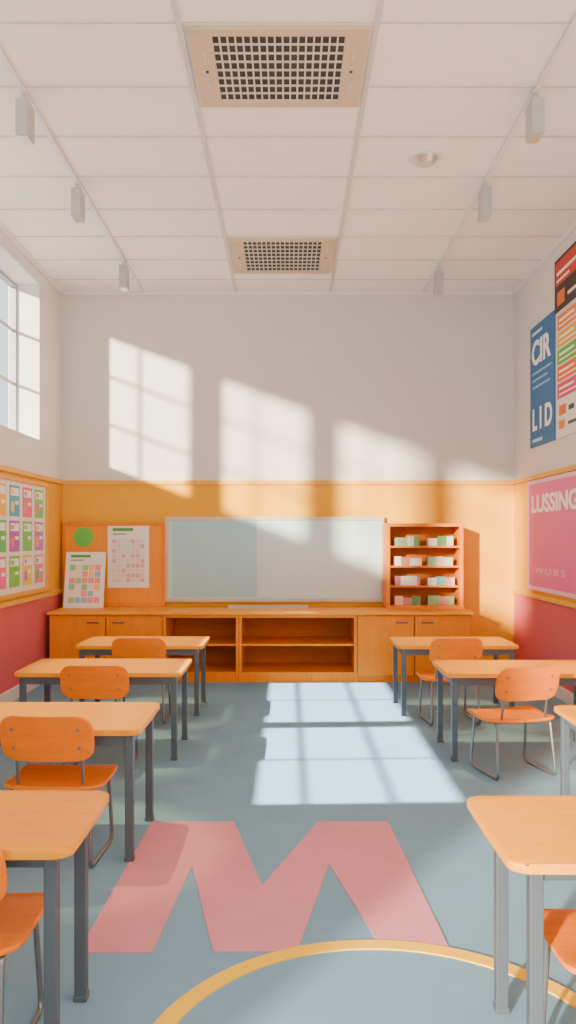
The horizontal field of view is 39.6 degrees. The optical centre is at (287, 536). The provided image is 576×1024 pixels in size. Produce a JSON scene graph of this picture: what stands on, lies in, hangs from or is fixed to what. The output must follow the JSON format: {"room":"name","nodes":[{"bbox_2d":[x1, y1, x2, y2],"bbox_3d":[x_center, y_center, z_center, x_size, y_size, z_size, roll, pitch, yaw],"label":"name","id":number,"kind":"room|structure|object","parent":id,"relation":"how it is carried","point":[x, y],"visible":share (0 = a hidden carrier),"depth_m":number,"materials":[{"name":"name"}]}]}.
{"room":"classroom","nodes":[
{"label":"classroom","id":0,"kind":"room"},
{"bbox_2d":[0,230,61,693],"bbox_3d":[-3.400,-0.785,4.915,0.400,5.370,12.830,0,0,0],"label":"wall","id":1,"kind":"structure","parent":0,"point":[36,444],"depth_m":10.30,"materials":[{"name":"white paint"}]},
{"bbox_2d":[0,269,16,430],"bbox_3d":[-3.530,-2.250,9.160,0.080,2.000,2.280,0,0,0],"label":"window","id":2,"kind":"structure","parent":1,"relation":"in","point":[13,286],"depth_m":10.26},
{"bbox_2d":[0,684,40,701],"bbox_3d":[-3.188,1.825,4.902,0.025,0.150,12.805,0,0,0],"label":"baseboard","id":3,"kind":"structure","parent":1,"relation":"attached to","point":[12,694],"depth_m":9.25,"materials":[{"name":"white paint"}]},
{"bbox_2d":[0,473,47,600],"bbox_3d":[-3.176,0.000,9.540,0.045,1.400,1.980,0,0,0],"label":"notice board","id":4,"kind":"object","parent":1,"relation":"attached to","point":[23,502],"visible":1,"depth_m":9.58,"materials":[{"name":"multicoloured paper"}]},
{"bbox_2d":[0,589,61,608],"bbox_3d":[-3.183,0.760,4.897,0.035,0.060,12.795,0,0,0],"label":"trim","id":5,"kind":"structure","parent":1,"relation":"attached to","point":[59,591],"depth_m":9.80,"materials":[{"name":"brown wood"}]},
{"bbox_2d":[0,222,63,294],"bbox_3d":[-3.180,-3.445,4.915,0.040,0.050,12.830,0,0,0],"label":"trim","id":6,"kind":"structure","parent":1,"relation":"attached to","point":[3,228],"depth_m":9.82,"materials":[{"name":"white paint"}]},
{"bbox_2d":[0,464,63,484],"bbox_3d":[-3.183,-0.770,4.897,0.035,0.060,12.795,0,0,0],"label":"trim","id":7,"kind":"structure","parent":1,"relation":"attached to","point":[2,467],"depth_m":9.80,"materials":[{"name":"brown wood"}]},
{"bbox_2d":[0,0,575,290],"bbox_3d":[-0.100,-3.520,5.015,7.000,0.100,13.030,0,0,0],"label":"ceiling","id":8,"kind":"structure","parent":0,"point":[39,54],"depth_m":7.18,"materials":[{"name":"tile"}]},
{"bbox_2d":[0,48,143,292],"bbox_3d":[-2.050,-3.449,7.635,0.040,0.018,7.270,0,0,0],"label":"track","id":9,"kind":"object","parent":8,"relation":"attached to","point":[3,58],"visible":1,"depth_m":7.20,"materials":[{"name":"white metal"}]},
{"bbox_2d":[15,94,34,144],"bbox_3d":[-2.050,-3.267,6.240,0.100,0.346,0.180,0,0,0],"label":"track light","id":10,"kind":"object","parent":9,"relation":"hanging from","point":[24,111],"visible":1,"depth_m":6.15,"materials":[{"name":"silver metal"}]},
{"bbox_2d":[71,183,84,222],"bbox_3d":[-2.050,-3.267,7.810,0.100,0.346,0.180,0,0,0],"label":"track light","id":11,"kind":"object","parent":9,"relation":"hanging from","point":[77,195],"visible":1,"depth_m":7.72,"materials":[{"name":"silver metal"}]},
{"bbox_2d":[119,261,128,290],"bbox_3d":[-2.050,-3.267,10.000,0.100,0.346,0.180,0,0,0],"label":"track light","id":12,"kind":"object","parent":9,"relation":"hanging from","point":[123,269],"visible":1,"depth_m":9.91,"materials":[{"name":"silver metal"}]},
{"bbox_2d":[183,23,372,106],"bbox_3d":[-0.065,-3.449,5.905,1.280,0.042,1.030,0,0,0],"label":"ceiling vent","id":13,"kind":"object","parent":8,"relation":"in","point":[233,64],"visible":1,"depth_m":5.80,"materials":[{"name":"beige metal"}]},
{"bbox_2d":[211,37,345,100],"bbox_3d":[-0.065,-3.447,5.905,0.942,0.013,0.830,0,0,0],"label":"grille","id":14,"kind":"object","parent":13,"relation":"attached to","point":[242,68],"depth_m":5.89,"materials":[{"name":"white metal"}]},
{"bbox_2d":[227,236,337,273],"bbox_3d":[-0.065,-3.449,9.840,1.280,0.042,1.240,0,0,0],"label":"ceiling vent","id":15,"kind":"object","parent":8,"relation":"in","point":[249,254],"visible":1,"depth_m":9.75,"materials":[{"name":"beige metal"}]},
{"bbox_2d":[243,242,321,270],"bbox_3d":[-0.065,-3.447,9.840,0.942,0.013,1.040,0,0,0],"label":"grille","id":16,"kind":"object","parent":15,"relation":"attached to","point":[257,256],"depth_m":9.83,"materials":[{"name":"white metal"}]},
{"bbox_2d":[0,0,575,291],"bbox_3d":[0.000,-3.464,4.895,6.320,0.012,12.790,0,0,0],"label":"grid","id":17,"kind":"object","parent":8,"relation":"attached to","point":[377,21],"depth_m":6.92,"materials":[{"name":"white metal"}]},
{"bbox_2d":[408,149,441,167],"bbox_3d":[1.250,-3.435,7.300,0.300,0.070,0.300,0,0,0],"label":"smoke detector","id":18,"kind":"object","parent":8,"relation":"attached to","point":[423,158],"visible":1,"depth_m":7.24,"materials":[{"name":"white paint"}]},
{"bbox_2d":[423,14,575,292],"bbox_3d":[1.920,-3.449,7.635,0.040,0.018,7.270,0,0,0],"label":"track","id":19,"kind":"object","parent":8,"relation":"attached to","point":[572,25],"visible":1,"depth_m":6.82,"materials":[{"name":"white metal"}]},
{"bbox_2d":[434,266,443,295],"bbox_3d":[1.920,-3.267,10.200,0.100,0.346,0.180,0,0,0],"label":"track light","id":20,"kind":"object","parent":19,"relation":"hanging from","point":[439,274],"visible":1,"depth_m":10.11,"materials":[{"name":"silver metal"}]},
{"bbox_2d":[478,183,491,221],"bbox_3d":[1.920,-3.267,7.800,0.100,0.346,0.180,0,0,0],"label":"track light","id":21,"kind":"object","parent":19,"relation":"hanging from","point":[485,194],"visible":1,"depth_m":7.71,"materials":[{"name":"silver metal"}]},
{"bbox_2d":[526,93,544,142],"bbox_3d":[1.920,-3.267,6.220,0.100,0.346,0.180,0,0,0],"label":"track light","id":22,"kind":"object","parent":19,"relation":"hanging from","point":[535,110],"visible":1,"depth_m":6.13,"materials":[{"name":"silver metal"}]},
{"bbox_2d":[0,682,575,1023],"bbox_3d":[-0.100,1.950,5.015,7.000,0.100,13.030,0,0,0],"label":"floor","id":23,"kind":"structure","parent":0,"point":[275,760],"depth_m":5.14,"materials":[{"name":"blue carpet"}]},
{"bbox_2d":[0,848,43,1023],"bbox_3d":[-1.235,1.455,2.953,0.580,0.890,0.594,0,0,0],"label":"chair","id":24,"kind":"object","parent":23,"relation":"on","point":[20,913],"visible":0.94,"depth_m":3.03,"materials":[{"name":"orange plastic"}]},
{"bbox_2d":[0,790,108,1023],"bbox_3d":[-1.455,1.490,3.085,1.410,0.820,0.650,0,0,0],"label":"school desk","id":25,"kind":"object","parent":23,"relation":"on","point":[39,828],"visible":1,"depth_m":3.01,"materials":[{"name":"brown wood"}]},
{"bbox_2d":[0,715,117,867],"bbox_3d":[-1.363,1.455,4.783,0.580,0.890,0.594,0,0,3],"label":"chair","id":26,"kind":"object","parent":23,"relation":"on","point":[22,738],"visible":0.91,"depth_m":4.55,"materials":[{"name":"orange plastic"}]},
{"bbox_2d":[0,702,159,861],"bbox_3d":[-1.570,1.510,5.035,1.420,0.780,0.790,0,0,0],"label":"school desk","id":27,"kind":"object","parent":23,"relation":"on","point":[113,723],"visible":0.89,"depth_m":5.05,"materials":[{"name":"brown wood"}]},
{"bbox_2d":[60,665,137,765],"bbox_3d":[-1.530,1.455,6.553,0.580,0.890,0.594,0,0,0],"label":"chair","id":28,"kind":"object","parent":23,"relation":"on","point":[76,682],"visible":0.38,"depth_m":6.30,"materials":[{"name":"brown wood"}]},
{"bbox_2d":[14,659,191,760],"bbox_3d":[-1.615,1.525,7.165,1.430,0.750,0.810,0,0,0],"label":"school desk","id":29,"kind":"object","parent":23,"relation":"on","point":[46,672],"visible":0.71,"depth_m":6.94,"materials":[{"name":"brown wood"}]},
{"bbox_2d":[49,615,162,658],"bbox_3d":[-2.377,1.458,10.848,1.485,0.885,0.903,0,0,0],"label":"base cabinet","id":30,"kind":"object","parent":23,"relation":"on","point":[65,631],"visible":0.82,"depth_m":10.44,"materials":[{"name":"brown wood"}]},
{"bbox_2d":[47,606,473,614],"bbox_3d":[-0.360,0.995,10.850,5.560,0.040,0.900,0,0,0],"label":"countertop","id":31,"kind":"structure","parent":30,"relation":"on","point":[106,610],"depth_m":10.47,"materials":[{"name":"brown wood"}]},
{"bbox_2d":[63,552,105,607],"bbox_3d":[-2.810,0.592,11.065,0.550,0.765,0.174,0,0,0],"label":"sheet","id":32,"kind":"object","parent":31,"relation":"on","point":[84,586],"visible":1,"depth_m":11.06,"materials":[{"name":"white paper"}]},
{"bbox_2d":[62,522,164,605],"bbox_3d":[-2.445,0.385,11.240,1.440,1.180,0.040,0,0,0],"label":"panel","id":33,"kind":"object","parent":31,"relation":"on","point":[154,595],"visible":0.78,"depth_m":11.23,"materials":[{"name":"brown wood"}]},
{"bbox_2d":[74,527,92,546],"bbox_3d":[-2.870,0.000,11.229,0.280,0.280,0.004,0,0,0],"label":"circle","id":34,"kind":"object","parent":33,"relation":"attached to","point":[83,536],"visible":1,"depth_m":11.23,"materials":[{"name":"green paper"}]},
{"bbox_2d":[108,526,148,587],"bbox_3d":[-2.240,0.270,11.226,0.580,0.880,0.006,0,0,0],"label":"sheet","id":35,"kind":"object","parent":33,"relation":"attached to","point":[128,546],"visible":1,"depth_m":11.22,"materials":[{"name":"white paper"}]},
{"bbox_2d":[228,605,308,607],"bbox_3d":[-0.270,0.958,10.980,1.100,0.035,0.140,0,0,0],"label":"marker tray","id":36,"kind":"object","parent":31,"relation":"on","point":[229,606],"visible":1,"depth_m":10.91,"materials":[{"name":"white plastic"}]},
{"bbox_2d":[383,523,462,608],"bbox_3d":[1.850,0.395,11.020,1.040,1.160,0.440,0,0,0],"label":"bookcase","id":37,"kind":"object","parent":31,"relation":"on","point":[390,530],"visible":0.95,"depth_m":11.22,"materials":[{"name":"brown wood"}]},
{"bbox_2d":[393,576,396,584],"bbox_3d":[1.467,0.594,10.927,0.033,0.126,0.150,0,0,0],"label":"book","id":38,"kind":"object","parent":37,"relation":"on","point":[394,577],"visible":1,"depth_m":10.87,"materials":[{"name":"paper"}]},
{"bbox_2d":[393,538,396,545],"bbox_3d":[1.467,0.065,10.928,0.034,0.113,0.150,0,0,0],"label":"book","id":39,"kind":"object","parent":37,"relation":"on","point":[394,539],"visible":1,"depth_m":10.87,"materials":[{"name":"paper"}]},
{"bbox_2d":[393,556,397,565],"bbox_3d":[1.471,0.327,10.933,0.042,0.124,0.150,0,0,0],"label":"book","id":40,"kind":"object","parent":37,"relation":"on","point":[395,559],"visible":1,"depth_m":10.86,"materials":[{"name":"paper"}]},
{"bbox_2d":[393,595,397,604],"bbox_3d":[1.469,0.864,10.926,0.038,0.123,0.150,0,0,0],"label":"book","id":41,"kind":"object","parent":37,"relation":"in","point":[395,598],"visible":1,"depth_m":10.85,"materials":[{"name":"paper"}]},
{"bbox_2d":[397,576,400,584],"bbox_3d":[1.506,0.594,10.926,0.041,0.126,0.150,0,0,0],"label":"book","id":42,"kind":"object","parent":37,"relation":"on","point":[398,577],"visible":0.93,"depth_m":10.85,"materials":[{"name":"paper"}]},
{"bbox_2d":[397,538,400,545],"bbox_3d":[1.509,0.065,10.933,0.046,0.113,0.150,0,0,0],"label":"book","id":43,"kind":"object","parent":37,"relation":"on","point":[398,539],"visible":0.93,"depth_m":10.86,"materials":[{"name":"paper"}]},
{"bbox_2d":[406,536,410,545],"bbox_3d":[1.644,0.057,10.936,0.050,0.129,0.150,0,0,0],"label":"book","id":44,"kind":"object","parent":37,"relation":"on","point":[407,537],"visible":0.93,"depth_m":10.86,"materials":[{"name":"paper"}]},
{"bbox_2d":[407,576,410,584],"bbox_3d":[1.642,0.595,10.939,0.047,0.124,0.150,0,0,0],"label":"book","id":45,"kind":"object","parent":37,"relation":"on","point":[408,577],"visible":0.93,"depth_m":10.86,"materials":[{"name":"paper"}]},
{"bbox_2d":[410,596,414,604],"bbox_3d":[1.703,0.865,10.926,0.043,0.120,0.150,0,0,0],"label":"book","id":46,"kind":"object","parent":37,"relation":"in","point":[412,597],"visible":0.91,"depth_m":10.85,"materials":[{"name":"paper"}]},
{"bbox_2d":[411,536,413,545],"bbox_3d":[1.689,0.057,10.933,0.036,0.129,0.150,0,0,0],"label":"book","id":47,"kind":"object","parent":37,"relation":"on","point":[412,537],"visible":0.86,"depth_m":10.86,"materials":[{"name":"paper"}]},
{"bbox_2d":[418,558,421,565],"bbox_3d":[1.792,0.338,10.934,0.048,0.102,0.150,0,0,0],"label":"book","id":48,"kind":"object","parent":37,"relation":"on","point":[419,559],"visible":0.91,"depth_m":10.86,"materials":[{"name":"paper"}]},
{"bbox_2d":[426,595,430,604],"bbox_3d":[1.921,0.861,10.928,0.042,0.129,0.150,0,0,0],"label":"book","id":49,"kind":"object","parent":37,"relation":"in","point":[428,597],"visible":1,"depth_m":10.85,"materials":[{"name":"paper"}]},
{"bbox_2d":[426,556,430,565],"bbox_3d":[1.917,0.329,10.932,0.035,0.121,0.150,0,0,0],"label":"book","id":50,"kind":"object","parent":37,"relation":"on","point":[428,559],"visible":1,"depth_m":10.86,"materials":[{"name":"paper"}]},
{"bbox_2d":[426,538,430,545],"bbox_3d":[1.919,0.070,10.927,0.038,0.103,0.150,0,0,0],"label":"book","id":51,"kind":"object","parent":37,"relation":"on","point":[428,540],"visible":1,"depth_m":10.85,"materials":[{"name":"paper"}]},
{"bbox_2d":[426,577,430,584],"bbox_3d":[1.919,0.606,10.937,0.038,0.102,0.150,0,0,0],"label":"book","id":52,"kind":"object","parent":37,"relation":"on","point":[428,580],"visible":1,"depth_m":10.86,"materials":[{"name":"paper"}]},
{"bbox_2d":[431,595,433,604],"bbox_3d":[1.965,0.861,10.935,0.042,0.129,0.150,0,0,0],"label":"book","id":53,"kind":"object","parent":37,"relation":"in","point":[432,596],"visible":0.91,"depth_m":10.86,"materials":[{"name":"paper"}]},
{"bbox_2d":[431,556,436,565],"bbox_3d":[1.998,0.329,10.932,0.050,0.121,0.150,0,0,0],"label":"book","id":54,"kind":"object","parent":37,"relation":"on","point":[434,558],"visible":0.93,"depth_m":10.86,"materials":[{"name":"paper"}]},
{"bbox_2d":[434,595,436,604],"bbox_3d":[2.008,0.861,10.933,0.039,0.129,0.150,0,0,0],"label":"book","id":55,"kind":"object","parent":37,"relation":"in","point":[435,596],"visible":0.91,"depth_m":10.86,"materials":[{"name":"paper"}]},
{"bbox_2d":[435,536,439,545],"bbox_3d":[2.047,0.055,10.930,0.043,0.132,0.150,0,0,0],"label":"book","id":56,"kind":"object","parent":37,"relation":"on","point":[437,537],"visible":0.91,"depth_m":10.86,"materials":[{"name":"paper"}]},
{"bbox_2d":[435,556,439,565],"bbox_3d":[2.043,0.326,10.936,0.038,0.126,0.150,0,0,0],"label":"book","id":57,"kind":"object","parent":37,"relation":"on","point":[438,557],"visible":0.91,"depth_m":10.86,"materials":[{"name":"paper"}]},
{"bbox_2d":[439,576,442,584],"bbox_3d":[2.077,0.597,10.938,0.047,0.119,0.150,0,0,0],"label":"book","id":58,"kind":"object","parent":37,"relation":"on","point":[440,577],"visible":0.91,"depth_m":10.86,"materials":[{"name":"paper"}]},
{"bbox_2d":[440,556,442,565],"bbox_3d":[2.084,0.326,10.935,0.041,0.126,0.150,0,0,0],"label":"book","id":59,"kind":"object","parent":37,"relation":"on","point":[441,557],"visible":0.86,"depth_m":10.86,"materials":[{"name":"paper"}]},
{"bbox_2d":[440,536,443,545],"bbox_3d":[2.092,0.055,10.938,0.044,0.132,0.150,0,0,0],"label":"book","id":60,"kind":"object","parent":37,"relation":"on","point":[441,537],"visible":0.88,"depth_m":10.86,"materials":[{"name":"paper"}]},
{"bbox_2d":[446,536,449,545],"bbox_3d":[2.175,0.055,10.931,0.045,0.131,0.150,0,0,0],"label":"book","id":61,"kind":"object","parent":37,"relation":"on","point":[447,537],"visible":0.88,"depth_m":10.86,"materials":[{"name":"paper"}]},
{"bbox_2d":[446,557,449,565],"bbox_3d":[2.174,0.333,10.936,0.048,0.113,0.150,0,0,0],"label":"book","id":62,"kind":"object","parent":37,"relation":"on","point":[447,558],"visible":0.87,"depth_m":10.86,"materials":[{"name":"paper"}]},
{"bbox_2d":[450,536,452,545],"bbox_3d":[2.221,0.055,10.926,0.043,0.131,0.150,0,0,0],"label":"book","id":63,"kind":"object","parent":37,"relation":"on","point":[451,537],"visible":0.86,"depth_m":10.85,"materials":[{"name":"paper"}]},
{"bbox_2d":[451,577,454,584],"bbox_3d":[2.240,0.602,10.927,0.041,0.110,0.150,0,0,0],"label":"book","id":64,"kind":"object","parent":37,"relation":"on","point":[452,578],"visible":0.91,"depth_m":10.85,"materials":[{"name":"paper"}]},
{"bbox_2d":[112,638,170,724],"bbox_3d":[-1.500,1.455,8.273,0.580,0.890,0.594,0,0,0],"label":"chair","id":65,"kind":"object","parent":23,"relation":"on","point":[122,648],"visible":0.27,"depth_m":8.02,"materials":[{"name":"brown wood"}]},
{"bbox_2d":[75,636,209,715],"bbox_3d":[-1.580,1.525,8.845,1.360,0.750,0.810,0,0,0],"label":"school desk","id":66,"kind":"object","parent":23,"relation":"on","point":[97,646],"visible":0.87,"depth_m":8.56,"materials":[{"name":"brown wood"}]},
{"bbox_2d":[163,615,238,682],"bbox_3d":[-1.137,1.458,10.870,0.985,0.885,0.860,0,0,0],"label":"base cabinet","id":67,"kind":"object","parent":23,"relation":"on","point":[222,649],"visible":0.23,"depth_m":11.28,"materials":[{"name":"brown wood"}]},
{"bbox_2d":[88,821,448,952],"bbox_3d":[-0.107,1.898,4.494,1.703,0.004,1.680,0,0,0],"label":"letter","id":68,"kind":"object","parent":23,"relation":"on","point":[242,914],"depth_m":4.33,"materials":[{"name":"pink paint"}]},
{"bbox_2d":[239,615,356,682],"bbox_3d":[0.130,1.458,10.870,1.540,0.885,0.860,0,0,0],"label":"open shelf unit","id":69,"kind":"object","parent":23,"relation":"on","point":[272,648],"visible":0.91,"depth_m":11.14,"materials":[{"name":"brown wood"}]},
{"bbox_2d":[154,940,575,1023],"bbox_3d":[0.385,1.897,2.802,1.920,0.007,1.920,0,0,0],"label":"circle","id":70,"kind":"object","parent":23,"relation":"on","point":[184,1004],"visible":0.91,"depth_m":3.56,"materials":[{"name":"yellow paint"}]},
{"bbox_2d":[357,615,471,681],"bbox_3d":[1.653,1.458,10.848,1.495,0.885,0.903,0,0,0],"label":"base cabinet","id":71,"kind":"object","parent":23,"relation":"on","point":[374,646],"visible":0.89,"depth_m":10.44,"materials":[{"name":"brown wood"}]},
{"bbox_2d":[416,638,482,725],"bbox_3d":[1.665,1.455,8.253,0.580,0.890,0.594,0,0,-6],"label":"chair","id":72,"kind":"object","parent":23,"relation":"on","point":[440,648],"visible":0.6,"depth_m":8.01,"materials":[{"name":"brown wood"}]},
{"bbox_2d":[389,637,518,715],"bbox_3d":[1.805,1.525,8.830,1.290,0.750,0.780,0,0,0],"label":"school desk","id":73,"kind":"object","parent":23,"relation":"on","point":[495,646],"visible":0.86,"depth_m":8.51,"materials":[{"name":"brown wood"}]},
{"bbox_2d":[432,660,575,761],"bbox_3d":[2.045,1.525,7.100,1.410,0.750,0.760,0,0,0],"label":"school desk","id":74,"kind":"object","parent":23,"relation":"on","point":[457,672],"visible":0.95,"depth_m":7.00,"materials":[{"name":"brown wood"}]},
{"bbox_2d":[467,666,559,779],"bbox_3d":[1.821,1.455,6.474,0.580,0.890,0.594,0,0,-14],"label":"chair","id":75,"kind":"object","parent":23,"relation":"on","point":[525,683],"visible":1,"depth_m":6.26,"materials":[{"name":"brown wood"}]},
{"bbox_2d":[467,796,575,1023],"bbox_3d":[1.442,1.490,2.990,1.415,0.820,0.700,0,0,0],"label":"school desk","id":76,"kind":"object","parent":23,"relation":"on","point":[532,836],"visible":1,"depth_m":2.92,"materials":[{"name":"brown wood"}]},
{"bbox_2d":[544,908,575,1023],"bbox_3d":[1.220,1.455,2.813,0.580,0.890,0.594,0,0,0],"label":"chair","id":77,"kind":"object","parent":23,"relation":"on","point":[559,924],"visible":0.79,"depth_m":2.93,"materials":[{"name":"orange plastic"}]},
{"bbox_2d":[554,705,575,795],"bbox_3d":[2.428,1.510,4.965,1.345,0.780,0.730,0,0,0],"label":"school desk","id":78,"kind":"object","parent":23,"relation":"on","point":[567,713],"visible":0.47,"depth_m":5.25,"materials":[{"name":"brown wood"}]},
{"bbox_2d":[62,295,513,659],"bbox_3d":[-0.100,-0.785,11.430,7.000,5.370,0.200,0,0,0],"label":"wall","id":79,"kind":"structure","parent":0,"point":[155,387],"depth_m":11.33,"materials":[{"name":"white paint"}]},
{"bbox_2d":[165,517,383,601],"bbox_3d":[-0.190,0.315,11.287,3.090,1.200,0.075,0,0,0],"label":"whiteboard","id":80,"kind":"object","parent":79,"relation":"attached to","point":[208,559],"visible":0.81,"depth_m":11.27,"materials":[{"name":"white plastic"}]},
{"bbox_2d":[64,480,511,484],"bbox_3d":[0.000,-0.770,11.312,6.400,0.060,0.035,0,0,0],"label":"trim","id":81,"kind":"structure","parent":79,"relation":"attached to","point":[66,482],"depth_m":11.29,"materials":[{"name":"brown wood"}]},
{"bbox_2d":[64,291,511,294],"bbox_3d":[0.000,-3.445,11.310,6.320,0.050,0.040,0,0,0],"label":"trim","id":82,"kind":"structure","parent":79,"relation":"attached to","point":[65,292],"depth_m":11.29,"materials":[{"name":"white paint"}]},
{"bbox_2d":[514,230,575,692],"bbox_3d":[3.300,-0.785,4.915,0.200,5.370,12.830,0,0,0],"label":"wall","id":83,"kind":"structure","parent":0,"point":[543,630],"depth_m":10.56,"materials":[{"name":"paint"}]},
{"bbox_2d":[530,309,555,448],"bbox_3d":[3.188,-1.940,10.040,0.017,1.560,0.960,0,0,0],"label":"poster","id":84,"kind":"object","parent":83,"relation":"attached to","point":[542,335],"visible":1,"depth_m":9.97,"materials":[{"name":"paper"}]},
{"bbox_2d":[512,222,575,294],"bbox_3d":[3.180,-3.445,4.915,0.040,0.050,12.830,0,0,0],"label":"trim","id":85,"kind":"structure","parent":83,"relation":"attached to","point":[572,228],"depth_m":9.82,"materials":[{"name":"white paint"}]},
{"bbox_2d":[512,464,575,484],"bbox_3d":[3.183,-0.770,4.897,0.035,0.060,12.795,0,0,0],"label":"trim","id":86,"kind":"structure","parent":83,"relation":"attached to","point":[572,467],"depth_m":9.80,"materials":[{"name":"brown wood"}]},
{"bbox_2d":[512,589,575,608],"bbox_3d":[3.183,0.760,4.897,0.035,0.060,12.795,0,0,0],"label":"trim","id":87,"kind":"structure","parent":83,"relation":"attached to","point":[516,591],"depth_m":9.81,"materials":[{"name":"brown wood"}]},
{"bbox_2d":[527,471,575,598],"bbox_3d":[3.179,-0.025,9.430,0.035,1.410,2.300,0,0,0],"label":"poster","id":88,"kind":"object","parent":83,"relation":"attached to","point":[551,501],"visible":1,"depth_m":9.54,"materials":[{"name":"paper"}]},
{"bbox_2d":[554,685,573,704],"bbox_3d":[3.188,1.825,4.902,0.025,0.150,12.805,0,0,0],"label":"baseboard","id":89,"kind":"structure","parent":83,"relation":"attached to","point":[563,694],"depth_m":9.17,"materials":[{"name":"white paint"}]},
{"bbox_2d":[555,241,575,313],"bbox_3d":[3.191,-2.970,8.810,0.013,0.620,1.500,0,0,0],"label":"poster","id":90,"kind":"object","parent":83,"relation":"attached to","point":[565,265],"visible":1,"depth_m":9.18,"materials":[{"name":"paper"}]},
{"bbox_2d":[556,302,575,438],"bbox_3d":[3.191,-1.880,8.800,0.013,1.440,1.400,0,0,0],"label":"poster","id":91,"kind":"object","parent":83,"relation":"attached to","point":[566,321],"visible":1,"depth_m":9.15,"materials":[{"name":"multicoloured paper"}]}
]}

